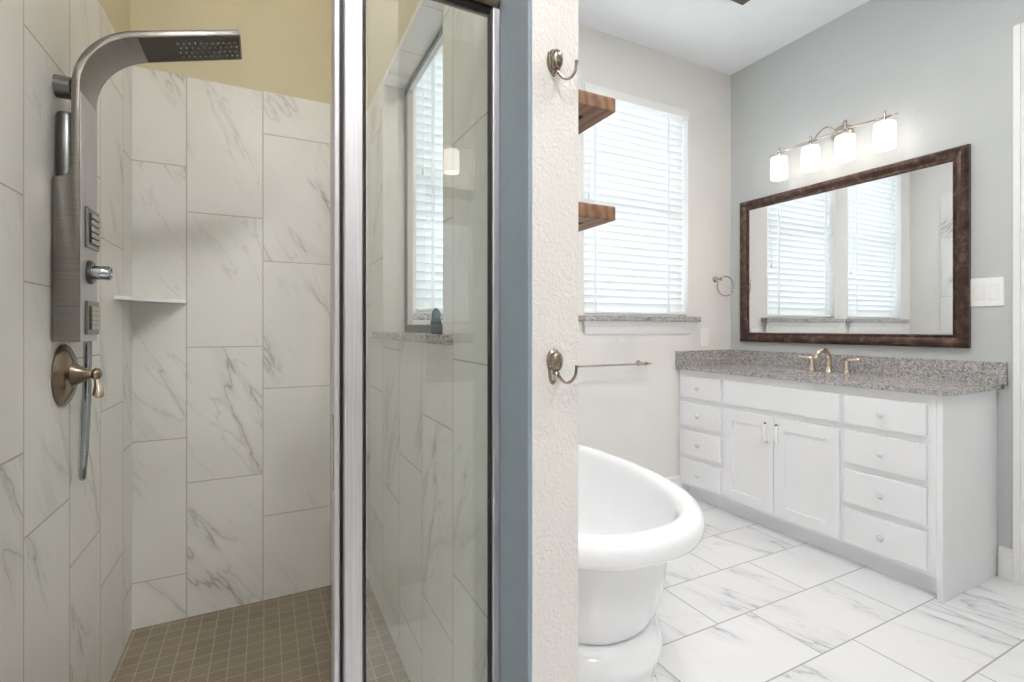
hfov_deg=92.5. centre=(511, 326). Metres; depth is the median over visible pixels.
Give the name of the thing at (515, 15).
trim
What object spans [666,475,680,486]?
baseboard
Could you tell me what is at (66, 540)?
wall tile
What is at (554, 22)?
wall
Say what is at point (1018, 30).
door
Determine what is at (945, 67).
wall
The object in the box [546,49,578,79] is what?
robe hook
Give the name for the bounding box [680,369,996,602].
vanity cabinet
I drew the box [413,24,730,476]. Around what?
wall
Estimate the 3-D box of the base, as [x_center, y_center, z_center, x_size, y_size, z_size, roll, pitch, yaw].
[0.084,0.977,1.834,0.576,0.187,1.120,0,0,-27]
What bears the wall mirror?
attached to the wall at (945, 67)
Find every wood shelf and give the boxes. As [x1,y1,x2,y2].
[578,89,614,134]
[578,202,614,231]
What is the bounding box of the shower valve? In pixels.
[51,344,104,406]
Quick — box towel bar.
[578,360,650,367]
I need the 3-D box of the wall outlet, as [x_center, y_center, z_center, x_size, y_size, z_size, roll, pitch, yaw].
[1.257,0.070,3.200,0.074,0.114,0.008,0,0,-27]
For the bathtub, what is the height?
0.546 m
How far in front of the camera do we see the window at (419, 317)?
2.33 m
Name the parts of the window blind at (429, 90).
rail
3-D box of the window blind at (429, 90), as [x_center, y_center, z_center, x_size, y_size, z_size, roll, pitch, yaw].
[-0.119,-0.729,2.540,0.788,1.304,0.082,0,0,-27]
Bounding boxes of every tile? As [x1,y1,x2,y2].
[0,0,131,681]
[132,66,366,629]
[367,0,486,681]
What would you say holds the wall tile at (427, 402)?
attached to the wall at (554, 22)
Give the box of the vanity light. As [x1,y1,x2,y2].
[770,110,897,180]
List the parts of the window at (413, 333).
sill, frame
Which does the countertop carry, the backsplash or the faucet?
the faucet
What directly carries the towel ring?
attached to the wall at (631, 413)
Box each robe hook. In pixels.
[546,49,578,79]
[546,349,578,384]
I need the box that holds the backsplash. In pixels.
[731,349,1007,385]
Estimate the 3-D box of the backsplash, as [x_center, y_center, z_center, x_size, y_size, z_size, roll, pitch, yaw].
[1.790,0.200,2.686,0.020,0.097,1.366,0,0,-27]
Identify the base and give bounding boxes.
[578,614,662,681]
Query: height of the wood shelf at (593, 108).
0.033 m
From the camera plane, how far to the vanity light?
2.56 m
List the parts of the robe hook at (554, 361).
plate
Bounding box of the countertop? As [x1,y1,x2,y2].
[675,349,1007,395]
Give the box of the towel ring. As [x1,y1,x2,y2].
[713,276,733,295]
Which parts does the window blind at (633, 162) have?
rail, head rail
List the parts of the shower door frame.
strike plate, strike rail, post, header rail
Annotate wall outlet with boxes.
[700,329,708,346]
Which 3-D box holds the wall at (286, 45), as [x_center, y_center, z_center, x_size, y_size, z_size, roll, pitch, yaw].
[-1.047,-0.318,2.043,0.822,2.775,0.290,0,0,-27]
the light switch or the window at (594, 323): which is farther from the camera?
the window at (594, 323)
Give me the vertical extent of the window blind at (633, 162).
1.304 m
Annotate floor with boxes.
[110,498,1023,681]
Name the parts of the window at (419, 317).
sill, frame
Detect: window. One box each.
[372,25,452,344]
[413,87,442,324]
[578,82,700,333]
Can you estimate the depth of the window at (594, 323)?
3.02 m
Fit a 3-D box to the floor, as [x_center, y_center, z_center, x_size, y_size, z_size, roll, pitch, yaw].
[0.861,1.108,0.907,3.584,0.084,4.041,0,0,-27]
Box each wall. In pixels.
[99,0,129,32]
[130,0,366,110]
[367,0,577,681]
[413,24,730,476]
[731,0,1023,574]
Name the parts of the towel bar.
post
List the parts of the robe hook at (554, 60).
plate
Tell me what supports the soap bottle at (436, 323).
on the window at (413, 333)
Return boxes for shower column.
[52,29,241,480]
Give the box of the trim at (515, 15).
[498,0,531,681]
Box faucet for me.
[797,348,860,373]
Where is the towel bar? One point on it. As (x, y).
(638, 362)
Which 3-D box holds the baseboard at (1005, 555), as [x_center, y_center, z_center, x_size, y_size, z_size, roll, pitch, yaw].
[2.099,1.004,2.081,0.014,0.132,0.047,0,0,-27]
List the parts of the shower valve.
valve stem, lever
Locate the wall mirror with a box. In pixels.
[740,144,970,347]
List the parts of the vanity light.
lamp shade, lamp shade, arm, wall plate, lamp shade, lamp shade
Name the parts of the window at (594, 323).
frame, sill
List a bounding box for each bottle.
[430,308,441,332]
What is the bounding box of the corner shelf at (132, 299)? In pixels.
[113,295,185,303]
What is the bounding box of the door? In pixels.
[1013,23,1023,584]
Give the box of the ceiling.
[578,0,868,74]
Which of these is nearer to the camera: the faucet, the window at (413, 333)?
the window at (413, 333)
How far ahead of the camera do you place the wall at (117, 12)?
1.59 m
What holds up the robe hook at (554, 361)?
attached to the wall at (554, 22)
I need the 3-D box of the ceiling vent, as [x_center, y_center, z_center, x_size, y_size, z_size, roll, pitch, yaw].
[1.157,-1.699,2.407,0.260,0.012,0.260,0,0,-27]
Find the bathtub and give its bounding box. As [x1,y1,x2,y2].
[578,444,704,681]
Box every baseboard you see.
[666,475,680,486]
[998,546,1012,581]
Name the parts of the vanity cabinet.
drawer, drawer, drawer, drawer, cabinet door, pull handle, pull handle, cabinet door, knob, knob, knob, knob, drawer, drawer, drawer, drawer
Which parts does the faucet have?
lever, handle, spout, spout, handle, lever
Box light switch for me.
[971,277,1004,306]
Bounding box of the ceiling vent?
[731,0,749,4]
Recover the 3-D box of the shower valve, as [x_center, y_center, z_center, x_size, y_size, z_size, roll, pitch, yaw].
[-1.001,0.111,1.147,0.077,0.144,0.144,0,0,-27]
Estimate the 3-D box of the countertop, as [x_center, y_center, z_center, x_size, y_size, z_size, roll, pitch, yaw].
[1.568,0.208,2.585,0.508,0.114,1.386,0,0,-27]
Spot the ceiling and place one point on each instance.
(725, 36)
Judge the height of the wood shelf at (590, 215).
0.033 m
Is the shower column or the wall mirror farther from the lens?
the wall mirror
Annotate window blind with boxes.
[416,44,442,311]
[584,82,688,314]
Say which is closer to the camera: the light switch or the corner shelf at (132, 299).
the corner shelf at (132, 299)
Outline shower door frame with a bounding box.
[331,0,499,681]
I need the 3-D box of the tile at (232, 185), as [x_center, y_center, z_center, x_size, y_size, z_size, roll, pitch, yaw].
[-0.979,0.075,1.911,0.807,1.990,0.008,0,0,-27]
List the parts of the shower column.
plate, knob, jet plate, jet plate, jet frame, jet frame, knob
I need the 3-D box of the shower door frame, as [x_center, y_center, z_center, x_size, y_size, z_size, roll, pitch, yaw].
[-0.394,0.173,0.753,0.806,1.593,0.068,0,0,-27]

